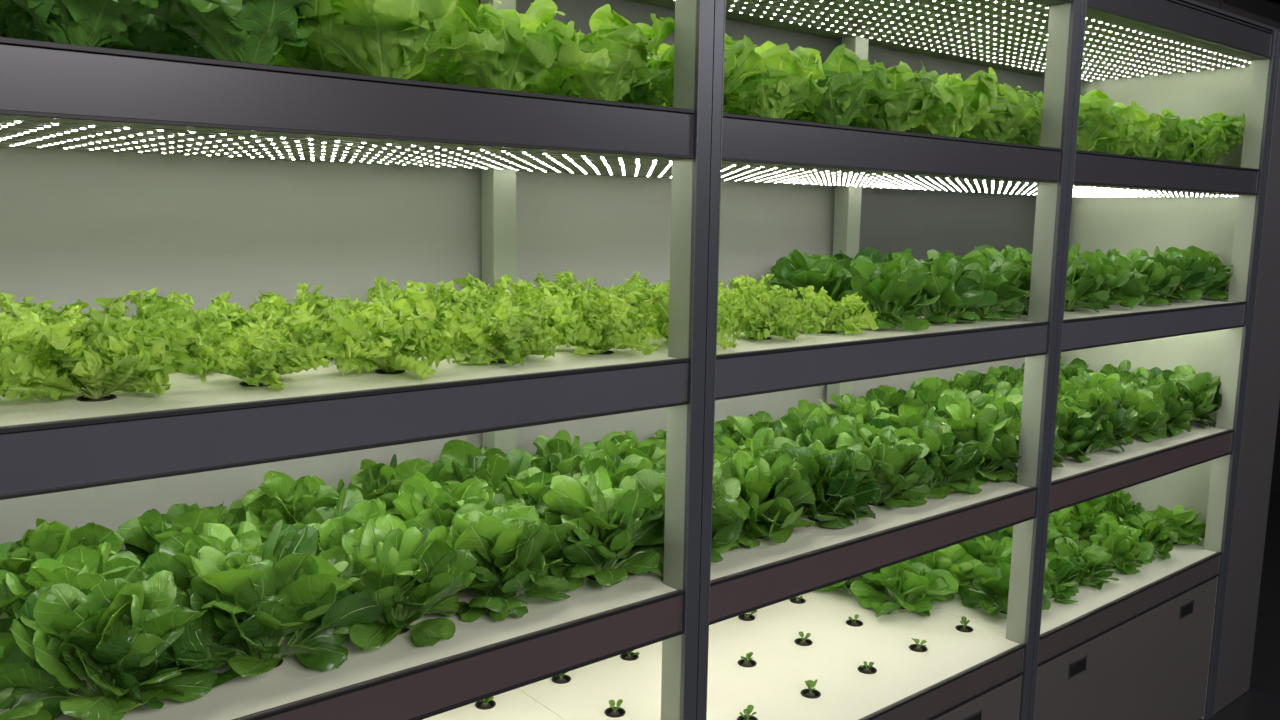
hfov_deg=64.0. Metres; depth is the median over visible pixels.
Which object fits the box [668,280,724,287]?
lettuce
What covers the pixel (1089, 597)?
board
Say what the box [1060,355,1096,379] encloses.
plant
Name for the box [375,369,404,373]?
cup
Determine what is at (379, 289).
lettuce
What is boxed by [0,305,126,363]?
lettuce
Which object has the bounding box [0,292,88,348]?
lettuce
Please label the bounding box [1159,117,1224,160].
lettuce
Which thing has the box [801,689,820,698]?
cup
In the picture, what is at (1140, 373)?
plant
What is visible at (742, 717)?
cup
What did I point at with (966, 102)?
lettuce
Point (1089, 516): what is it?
plant
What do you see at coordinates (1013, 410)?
plant
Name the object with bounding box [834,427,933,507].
plant
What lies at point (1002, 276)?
plant
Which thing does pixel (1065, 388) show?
plant
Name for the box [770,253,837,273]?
plant
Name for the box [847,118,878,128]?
lettuce
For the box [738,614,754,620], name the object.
cup
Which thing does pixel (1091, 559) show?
plant
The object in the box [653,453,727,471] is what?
plant
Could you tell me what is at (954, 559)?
plant
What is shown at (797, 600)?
seedling
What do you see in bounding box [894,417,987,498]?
plant
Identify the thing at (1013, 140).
lettuce
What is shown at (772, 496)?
plant
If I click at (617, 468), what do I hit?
plant
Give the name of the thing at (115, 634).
plant
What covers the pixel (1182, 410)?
plant
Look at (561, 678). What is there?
seedling
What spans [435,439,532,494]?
plant
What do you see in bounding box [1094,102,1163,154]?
lettuce
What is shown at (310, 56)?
lettuce
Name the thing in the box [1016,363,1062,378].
plant
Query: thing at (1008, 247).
plant
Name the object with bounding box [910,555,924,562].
plant
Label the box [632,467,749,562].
plant
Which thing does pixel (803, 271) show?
plant
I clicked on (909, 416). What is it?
plant
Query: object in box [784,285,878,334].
lettuce
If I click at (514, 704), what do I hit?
board
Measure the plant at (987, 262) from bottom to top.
0.174 m
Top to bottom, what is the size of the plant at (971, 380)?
0.194 m
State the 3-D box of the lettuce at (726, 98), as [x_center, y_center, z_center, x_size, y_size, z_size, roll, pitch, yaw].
[0.133,-0.563,2.191,0.235,0.183,0.210,-7,11,-43]
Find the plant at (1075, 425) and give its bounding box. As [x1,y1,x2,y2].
[1056,400,1103,461]
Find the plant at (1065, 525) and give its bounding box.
[1046,507,1081,552]
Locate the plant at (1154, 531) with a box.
[1118,512,1177,563]
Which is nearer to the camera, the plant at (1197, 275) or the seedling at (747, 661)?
the seedling at (747, 661)
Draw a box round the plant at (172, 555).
[141,521,265,634]
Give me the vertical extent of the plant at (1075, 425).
0.181 m
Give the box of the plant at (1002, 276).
[947,257,1029,319]
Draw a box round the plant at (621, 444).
[593,431,665,466]
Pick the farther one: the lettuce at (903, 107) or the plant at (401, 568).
the lettuce at (903, 107)
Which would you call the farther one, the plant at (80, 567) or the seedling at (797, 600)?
the seedling at (797, 600)
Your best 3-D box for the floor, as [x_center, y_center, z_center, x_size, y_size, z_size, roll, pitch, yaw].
[2.478,1.511,1.905,12.000,0.100,5.400,-6,10,-39]
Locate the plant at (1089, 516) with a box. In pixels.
[1059,501,1117,539]
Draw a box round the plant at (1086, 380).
[1067,367,1125,393]
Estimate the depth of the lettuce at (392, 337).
1.54 m
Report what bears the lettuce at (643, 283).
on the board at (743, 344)
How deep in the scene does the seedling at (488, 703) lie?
2.28 m
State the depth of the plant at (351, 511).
1.76 m
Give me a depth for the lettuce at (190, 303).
1.76 m
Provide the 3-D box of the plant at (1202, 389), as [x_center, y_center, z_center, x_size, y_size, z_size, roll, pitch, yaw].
[1.811,0.123,3.440,0.288,0.205,0.247,-5,10,-34]
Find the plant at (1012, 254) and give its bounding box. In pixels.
[981,248,1023,305]
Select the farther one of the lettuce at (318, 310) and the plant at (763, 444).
the plant at (763, 444)
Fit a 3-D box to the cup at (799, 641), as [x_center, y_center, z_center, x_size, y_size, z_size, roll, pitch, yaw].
[0.421,0.731,2.639,0.046,0.012,0.046,-6,10,-39]
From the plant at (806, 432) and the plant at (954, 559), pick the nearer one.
the plant at (806, 432)
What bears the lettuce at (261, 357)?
on the board at (186, 390)
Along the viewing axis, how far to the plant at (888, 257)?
3.02 m
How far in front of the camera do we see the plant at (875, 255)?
2.90 m
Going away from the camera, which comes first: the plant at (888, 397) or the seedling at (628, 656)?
the seedling at (628, 656)
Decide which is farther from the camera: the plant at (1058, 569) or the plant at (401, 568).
the plant at (1058, 569)
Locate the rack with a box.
[0,0,1279,719]
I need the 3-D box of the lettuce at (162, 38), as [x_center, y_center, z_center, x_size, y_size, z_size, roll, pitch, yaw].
[-0.663,-0.483,1.562,0.251,0.173,0.237,1,8,4]
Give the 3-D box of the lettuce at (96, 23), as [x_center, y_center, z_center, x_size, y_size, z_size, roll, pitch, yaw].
[-0.682,-0.438,1.241,0.227,0.174,0.238,0,8,-3]
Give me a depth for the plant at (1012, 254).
3.01 m
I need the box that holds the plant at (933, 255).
[927,249,960,262]
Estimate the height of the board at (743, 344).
0.014 m
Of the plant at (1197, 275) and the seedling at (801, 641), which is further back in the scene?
the plant at (1197, 275)
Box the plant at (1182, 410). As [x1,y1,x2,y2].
[1135,375,1195,435]
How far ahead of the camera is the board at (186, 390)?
1.45 m
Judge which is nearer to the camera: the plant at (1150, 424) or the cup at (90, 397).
the cup at (90, 397)
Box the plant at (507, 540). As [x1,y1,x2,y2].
[446,498,573,621]
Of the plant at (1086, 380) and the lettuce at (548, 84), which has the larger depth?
the plant at (1086, 380)
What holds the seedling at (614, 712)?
on the board at (774, 685)
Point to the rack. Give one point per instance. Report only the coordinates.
(122, 171)
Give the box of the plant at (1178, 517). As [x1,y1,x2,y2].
[1139,505,1205,543]
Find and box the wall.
[1222,0,1279,493]
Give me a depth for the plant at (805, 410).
2.83 m
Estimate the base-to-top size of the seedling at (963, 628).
0.039 m
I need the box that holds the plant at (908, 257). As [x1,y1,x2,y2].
[873,252,933,264]
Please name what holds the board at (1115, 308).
on the rack
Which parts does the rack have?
led panel, panel, post, post, panel, led panel, post, led panel, panel, panel, handle, drawer, post, led panel, led panel, handle, drawer, panel, handle, post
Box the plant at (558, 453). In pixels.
[526,430,595,476]
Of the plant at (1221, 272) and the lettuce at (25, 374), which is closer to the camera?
the lettuce at (25, 374)
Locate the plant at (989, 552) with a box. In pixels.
[958,535,1011,581]
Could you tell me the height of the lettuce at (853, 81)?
0.194 m
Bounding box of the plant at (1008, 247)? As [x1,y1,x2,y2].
[1005,244,1031,255]
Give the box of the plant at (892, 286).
[838,256,939,329]
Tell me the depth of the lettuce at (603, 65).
1.72 m
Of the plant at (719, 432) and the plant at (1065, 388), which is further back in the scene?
the plant at (1065, 388)
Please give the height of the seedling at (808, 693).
0.043 m
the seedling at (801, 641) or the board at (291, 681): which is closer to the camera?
the board at (291, 681)
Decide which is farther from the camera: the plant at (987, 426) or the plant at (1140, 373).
the plant at (1140, 373)
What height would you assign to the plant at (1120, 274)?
0.176 m
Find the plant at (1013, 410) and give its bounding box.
[981,398,1063,469]
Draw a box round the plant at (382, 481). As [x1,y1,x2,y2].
[338,454,461,514]
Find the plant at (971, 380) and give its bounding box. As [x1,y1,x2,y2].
[948,370,1011,393]
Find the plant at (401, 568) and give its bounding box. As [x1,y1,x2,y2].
[319,513,478,650]
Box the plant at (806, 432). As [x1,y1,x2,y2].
[771,415,852,450]
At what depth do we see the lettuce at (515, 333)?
1.69 m
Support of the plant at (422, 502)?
on the board at (291, 681)
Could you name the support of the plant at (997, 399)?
on the board at (1072, 466)
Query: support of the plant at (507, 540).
on the board at (291, 681)
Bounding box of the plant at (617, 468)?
[563,448,665,488]
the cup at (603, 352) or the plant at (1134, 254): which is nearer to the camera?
the cup at (603, 352)
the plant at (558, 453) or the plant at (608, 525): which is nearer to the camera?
the plant at (608, 525)
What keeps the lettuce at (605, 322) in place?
on the board at (186, 390)
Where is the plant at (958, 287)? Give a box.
[900,258,997,323]
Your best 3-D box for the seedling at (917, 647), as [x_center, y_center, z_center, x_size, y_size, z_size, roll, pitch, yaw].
[0.710,0.727,2.611,0.046,0.036,0.049,-6,10,-39]
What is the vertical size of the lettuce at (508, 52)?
0.178 m
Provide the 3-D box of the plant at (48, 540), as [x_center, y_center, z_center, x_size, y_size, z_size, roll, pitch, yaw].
[-0.973,0.341,1.694,0.234,0.170,0.253,9,11,44]
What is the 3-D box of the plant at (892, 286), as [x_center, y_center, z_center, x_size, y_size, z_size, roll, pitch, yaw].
[0.560,-0.155,2.370,0.231,0.177,0.259,-6,10,-39]
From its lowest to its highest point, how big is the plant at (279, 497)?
0.184 m
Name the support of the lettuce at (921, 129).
on the board
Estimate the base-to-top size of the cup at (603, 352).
0.012 m
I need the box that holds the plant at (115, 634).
[0,570,217,719]
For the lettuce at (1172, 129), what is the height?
0.177 m
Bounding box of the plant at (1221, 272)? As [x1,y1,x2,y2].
[1165,245,1232,298]
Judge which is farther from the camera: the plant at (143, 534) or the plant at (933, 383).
the plant at (933, 383)
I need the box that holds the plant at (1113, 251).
[1079,249,1119,256]
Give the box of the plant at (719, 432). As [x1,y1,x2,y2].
[641,423,741,447]
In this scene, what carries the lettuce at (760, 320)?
on the board at (743, 344)
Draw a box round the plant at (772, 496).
[720,450,814,547]
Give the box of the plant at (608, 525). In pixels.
[536,466,664,589]
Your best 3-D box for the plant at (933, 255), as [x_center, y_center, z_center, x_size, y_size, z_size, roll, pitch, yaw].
[0.950,-0.259,3.189,0.252,0.165,0.246,-6,10,-39]
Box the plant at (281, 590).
[164,519,383,686]
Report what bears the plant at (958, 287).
on the board at (743, 344)
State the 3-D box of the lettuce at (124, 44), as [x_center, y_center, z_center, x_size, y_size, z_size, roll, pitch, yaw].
[-0.796,-0.501,1.688,0.227,0.171,0.251,3,8,15]
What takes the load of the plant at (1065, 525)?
on the board at (1089, 597)
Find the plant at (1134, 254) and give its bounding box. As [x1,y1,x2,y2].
[1126,249,1147,261]
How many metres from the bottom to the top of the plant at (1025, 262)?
0.175 m
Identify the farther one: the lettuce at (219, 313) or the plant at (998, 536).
the plant at (998, 536)
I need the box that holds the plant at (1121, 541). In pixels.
[1076,519,1153,574]
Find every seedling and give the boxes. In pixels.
[475,697,495,709]
[552,672,570,683]
[604,699,624,717]
[620,650,638,660]
[737,705,757,719]
[738,610,756,620]
[738,652,756,666]
[790,596,805,603]
[794,631,811,645]
[801,679,820,698]
[846,614,862,626]
[857,661,876,673]
[909,638,927,651]
[955,616,972,631]
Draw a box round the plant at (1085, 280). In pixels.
[1064,256,1109,312]
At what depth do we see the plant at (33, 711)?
1.30 m
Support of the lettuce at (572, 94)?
on the board
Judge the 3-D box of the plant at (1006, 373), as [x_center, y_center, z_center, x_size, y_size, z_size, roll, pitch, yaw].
[1.253,0.116,3.502,0.266,0.182,0.269,-6,10,-39]
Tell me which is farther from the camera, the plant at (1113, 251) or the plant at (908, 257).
the plant at (1113, 251)
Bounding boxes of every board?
[0,343,675,425]
[0,558,675,719]
[423,688,563,719]
[518,579,1018,719]
[624,476,1029,579]
[640,306,1033,353]
[852,532,1215,634]
[952,295,1232,319]
[979,420,1225,480]
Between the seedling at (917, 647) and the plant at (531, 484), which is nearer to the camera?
the plant at (531, 484)
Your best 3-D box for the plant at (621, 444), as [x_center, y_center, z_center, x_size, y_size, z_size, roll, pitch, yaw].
[-0.034,0.253,2.468,0.288,0.158,0.249,1,8,-3]
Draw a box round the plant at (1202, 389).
[1150,365,1221,427]
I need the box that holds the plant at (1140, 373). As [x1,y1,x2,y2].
[1100,360,1152,383]
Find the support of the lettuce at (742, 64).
on the board
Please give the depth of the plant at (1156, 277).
3.08 m
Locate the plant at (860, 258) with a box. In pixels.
[835,255,907,312]
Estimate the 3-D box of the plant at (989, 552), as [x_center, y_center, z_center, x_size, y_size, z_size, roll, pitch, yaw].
[1.053,0.605,3.145,0.252,0.141,0.235,-5,10,-34]
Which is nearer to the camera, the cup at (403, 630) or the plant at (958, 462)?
the cup at (403, 630)
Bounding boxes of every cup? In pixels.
[77,394,116,401]
[239,381,269,386]
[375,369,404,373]
[398,628,408,634]
[590,350,613,354]
[604,707,624,717]
[737,715,757,719]
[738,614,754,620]
[738,659,756,666]
[794,638,811,645]
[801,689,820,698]
[818,331,836,333]
[846,619,862,626]
[857,665,876,673]
[867,502,884,505]
[909,644,927,651]
[955,625,972,631]
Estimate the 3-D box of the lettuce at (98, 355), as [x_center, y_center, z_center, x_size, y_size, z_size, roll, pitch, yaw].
[-0.707,-0.015,1.323,0.270,0.150,0.234,-5,10,-34]
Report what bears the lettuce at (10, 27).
on the board
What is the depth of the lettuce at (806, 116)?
2.42 m
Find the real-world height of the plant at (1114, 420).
0.197 m
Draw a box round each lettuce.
[0,0,186,46]
[0,5,139,47]
[0,290,206,401]
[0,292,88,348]
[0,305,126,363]
[0,342,47,396]
[102,37,149,51]
[126,289,229,328]
[128,14,216,58]
[130,287,290,373]
[151,0,320,64]
[190,322,330,389]
[249,282,337,334]
[270,284,384,358]
[273,53,291,66]
[278,38,361,74]
[295,0,480,78]
[315,298,475,378]
[334,277,435,313]
[363,280,498,353]
[408,59,478,86]
[440,0,579,90]
[450,296,561,365]
[453,272,515,316]
[487,278,582,328]
[511,269,586,311]
[521,22,584,95]
[540,291,667,355]
[551,4,674,100]
[569,91,582,97]
[571,271,668,339]
[573,55,671,106]
[593,278,660,291]
[633,290,741,349]
[634,33,769,106]
[661,93,738,106]
[665,280,746,318]
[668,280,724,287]
[721,275,800,313]
[723,46,808,119]
[723,286,822,340]
[725,41,830,118]
[728,274,773,291]
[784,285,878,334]
[790,108,869,122]
[794,44,892,125]
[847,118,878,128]
[850,559,958,616]
[861,60,944,131]
[905,124,932,134]
[921,66,1007,136]
[959,131,978,139]
[969,83,1041,142]
[1007,135,1024,143]
[1014,91,1089,145]
[1076,89,1136,150]
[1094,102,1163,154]
[1124,109,1194,157]
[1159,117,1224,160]
[1187,111,1245,163]
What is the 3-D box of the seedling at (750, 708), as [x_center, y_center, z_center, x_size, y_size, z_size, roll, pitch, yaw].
[0.233,0.774,2.223,0.046,0.036,0.046,-6,10,-39]
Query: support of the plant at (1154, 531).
on the board at (1089, 597)
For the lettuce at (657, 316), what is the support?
on the board at (743, 344)
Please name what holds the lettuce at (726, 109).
on the board
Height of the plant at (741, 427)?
0.165 m
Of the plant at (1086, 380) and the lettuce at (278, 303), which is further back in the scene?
the plant at (1086, 380)
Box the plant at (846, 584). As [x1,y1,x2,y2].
[818,571,876,594]
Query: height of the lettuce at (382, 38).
0.206 m
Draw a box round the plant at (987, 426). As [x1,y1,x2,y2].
[933,398,1020,485]
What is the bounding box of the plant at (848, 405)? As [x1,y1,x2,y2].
[819,393,888,425]
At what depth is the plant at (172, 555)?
1.65 m
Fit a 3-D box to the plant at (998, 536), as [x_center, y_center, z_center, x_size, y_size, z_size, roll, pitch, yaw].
[1.215,0.578,3.274,0.234,0.162,0.247,1,8,-1]
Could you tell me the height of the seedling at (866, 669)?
0.028 m
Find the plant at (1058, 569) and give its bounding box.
[1043,552,1080,602]
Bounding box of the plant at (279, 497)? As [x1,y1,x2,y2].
[229,471,344,542]
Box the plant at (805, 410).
[780,399,832,427]
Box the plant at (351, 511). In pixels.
[292,488,385,556]
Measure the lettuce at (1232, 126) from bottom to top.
0.197 m
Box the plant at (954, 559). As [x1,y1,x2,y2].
[923,544,982,599]
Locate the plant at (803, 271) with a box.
[767,249,862,311]
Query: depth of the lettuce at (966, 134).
2.77 m
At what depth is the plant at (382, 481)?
2.05 m
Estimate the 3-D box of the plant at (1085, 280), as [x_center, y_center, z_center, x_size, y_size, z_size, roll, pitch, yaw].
[1.183,-0.214,2.872,0.265,0.173,0.234,-6,10,-39]
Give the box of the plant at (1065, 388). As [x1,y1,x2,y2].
[1058,376,1080,400]
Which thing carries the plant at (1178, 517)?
on the board at (1089, 597)
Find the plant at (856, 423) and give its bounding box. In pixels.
[830,413,897,438]
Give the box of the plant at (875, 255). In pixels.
[834,248,888,300]
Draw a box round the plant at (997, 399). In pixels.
[984,389,1022,408]
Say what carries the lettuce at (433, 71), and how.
on the board
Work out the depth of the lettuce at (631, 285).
2.10 m
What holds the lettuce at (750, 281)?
on the board at (743, 344)
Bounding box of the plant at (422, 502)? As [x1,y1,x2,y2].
[385,473,495,533]
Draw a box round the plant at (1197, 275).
[1144,246,1214,302]
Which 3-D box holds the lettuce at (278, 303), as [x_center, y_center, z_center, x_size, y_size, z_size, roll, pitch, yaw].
[-0.668,-0.081,1.885,0.221,0.124,0.207,2,8,9]
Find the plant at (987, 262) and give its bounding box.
[941,251,994,269]
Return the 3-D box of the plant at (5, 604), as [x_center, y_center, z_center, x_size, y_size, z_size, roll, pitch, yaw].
[-0.981,0.378,1.423,0.234,0.173,0.277,-6,10,-39]
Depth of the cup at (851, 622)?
2.77 m
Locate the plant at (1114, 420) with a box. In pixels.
[1059,385,1138,452]
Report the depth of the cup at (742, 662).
2.51 m
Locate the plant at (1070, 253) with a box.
[1068,251,1108,298]
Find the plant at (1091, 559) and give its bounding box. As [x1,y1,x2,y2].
[1055,536,1118,589]
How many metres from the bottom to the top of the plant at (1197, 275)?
0.186 m
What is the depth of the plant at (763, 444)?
2.44 m
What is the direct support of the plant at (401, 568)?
on the board at (291, 681)
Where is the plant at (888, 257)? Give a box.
[884,248,911,261]
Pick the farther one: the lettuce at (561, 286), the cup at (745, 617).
the cup at (745, 617)
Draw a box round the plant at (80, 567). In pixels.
[0,542,157,632]
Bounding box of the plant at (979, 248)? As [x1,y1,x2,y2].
[955,244,995,258]
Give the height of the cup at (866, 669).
0.012 m
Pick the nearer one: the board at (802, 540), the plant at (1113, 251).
the board at (802, 540)
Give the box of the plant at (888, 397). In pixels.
[857,385,922,415]
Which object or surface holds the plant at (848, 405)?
on the board at (802, 540)
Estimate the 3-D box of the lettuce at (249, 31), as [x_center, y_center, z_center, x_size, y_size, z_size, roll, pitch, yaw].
[-0.556,-0.465,1.367,0.299,0.196,0.238,-6,10,-39]
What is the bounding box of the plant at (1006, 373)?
[987,366,1023,388]
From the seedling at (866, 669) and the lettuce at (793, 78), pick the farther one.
the seedling at (866, 669)
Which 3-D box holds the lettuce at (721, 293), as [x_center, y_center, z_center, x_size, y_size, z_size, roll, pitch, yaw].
[0.112,-0.120,2.250,0.225,0.125,0.233,7,10,37]
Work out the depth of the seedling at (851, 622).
2.78 m
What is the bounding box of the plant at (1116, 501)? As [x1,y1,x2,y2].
[1085,490,1144,521]
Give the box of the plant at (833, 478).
[774,440,879,528]
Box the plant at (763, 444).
[714,427,799,469]
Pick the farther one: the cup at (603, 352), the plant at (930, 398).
the plant at (930, 398)
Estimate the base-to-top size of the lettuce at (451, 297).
0.136 m
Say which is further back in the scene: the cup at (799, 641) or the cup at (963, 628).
the cup at (963, 628)
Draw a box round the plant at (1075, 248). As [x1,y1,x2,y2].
[1069,244,1080,255]
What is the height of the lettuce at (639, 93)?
0.186 m
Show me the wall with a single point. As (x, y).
(1270, 9)
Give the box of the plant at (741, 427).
[715,411,775,445]
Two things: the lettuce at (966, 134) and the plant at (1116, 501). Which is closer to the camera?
the lettuce at (966, 134)
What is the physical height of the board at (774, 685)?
0.014 m
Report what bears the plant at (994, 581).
on the board at (1089, 597)
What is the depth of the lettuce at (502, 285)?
2.12 m
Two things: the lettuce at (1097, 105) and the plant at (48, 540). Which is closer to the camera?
the plant at (48, 540)
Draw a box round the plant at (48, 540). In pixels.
[0,518,142,575]
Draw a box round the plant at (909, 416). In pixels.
[870,404,947,428]
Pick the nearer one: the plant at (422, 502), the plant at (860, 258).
the plant at (422, 502)
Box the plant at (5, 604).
[0,569,31,644]
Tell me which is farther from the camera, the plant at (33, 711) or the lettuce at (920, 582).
the lettuce at (920, 582)
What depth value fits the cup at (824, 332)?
2.23 m
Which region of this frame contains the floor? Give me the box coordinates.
[1199,490,1279,719]
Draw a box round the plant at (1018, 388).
[994,381,1059,401]
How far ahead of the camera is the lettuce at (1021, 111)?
2.50 m
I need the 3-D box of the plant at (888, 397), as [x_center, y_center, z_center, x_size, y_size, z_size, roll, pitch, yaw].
[0.777,0.165,3.123,0.252,0.176,0.273,3,8,11]
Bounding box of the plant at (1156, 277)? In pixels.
[1107,254,1180,304]
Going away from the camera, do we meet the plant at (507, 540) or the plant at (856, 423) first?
the plant at (507, 540)
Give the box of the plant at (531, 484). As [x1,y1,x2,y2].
[492,467,559,517]
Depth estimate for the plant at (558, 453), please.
2.30 m
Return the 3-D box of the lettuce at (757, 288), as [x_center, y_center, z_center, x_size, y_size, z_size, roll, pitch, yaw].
[0.273,-0.134,2.384,0.257,0.120,0.227,-6,10,-39]
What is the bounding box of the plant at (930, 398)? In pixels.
[918,389,990,418]
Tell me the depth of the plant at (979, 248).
3.31 m
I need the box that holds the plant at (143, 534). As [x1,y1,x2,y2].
[117,501,245,566]
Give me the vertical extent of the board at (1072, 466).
0.014 m
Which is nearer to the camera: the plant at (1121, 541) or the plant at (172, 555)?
the plant at (172, 555)
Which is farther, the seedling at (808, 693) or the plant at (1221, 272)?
the plant at (1221, 272)
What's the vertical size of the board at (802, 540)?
0.014 m
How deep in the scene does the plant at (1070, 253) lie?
3.23 m
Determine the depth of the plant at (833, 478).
2.23 m
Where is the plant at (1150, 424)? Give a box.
[1106,381,1168,443]
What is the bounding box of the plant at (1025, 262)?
[997,254,1075,314]
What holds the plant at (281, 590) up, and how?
on the board at (291, 681)
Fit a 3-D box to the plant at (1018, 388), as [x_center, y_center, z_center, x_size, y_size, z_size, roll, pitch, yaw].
[1.228,0.155,3.211,0.269,0.186,0.281,-6,10,-39]
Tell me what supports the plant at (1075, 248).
on the board at (1115, 308)
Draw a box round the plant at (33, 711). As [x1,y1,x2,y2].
[0,637,51,719]
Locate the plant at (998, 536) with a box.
[985,521,1061,562]
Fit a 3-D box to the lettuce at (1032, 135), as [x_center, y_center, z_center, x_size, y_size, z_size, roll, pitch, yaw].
[1.052,-0.616,2.710,0.213,0.172,0.235,-1,8,-13]
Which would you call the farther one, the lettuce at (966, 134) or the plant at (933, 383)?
the plant at (933, 383)
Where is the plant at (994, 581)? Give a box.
[961,562,1052,615]
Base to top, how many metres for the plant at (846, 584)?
0.176 m
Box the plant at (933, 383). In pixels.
[897,376,967,399]
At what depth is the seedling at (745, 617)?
2.80 m
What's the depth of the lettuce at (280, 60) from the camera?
1.76 m
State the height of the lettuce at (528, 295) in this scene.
0.135 m
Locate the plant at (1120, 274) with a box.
[1068,251,1148,308]
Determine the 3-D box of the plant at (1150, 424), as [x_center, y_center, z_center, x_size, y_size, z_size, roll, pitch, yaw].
[1.496,0.162,3.202,0.249,0.184,0.274,-6,10,-39]

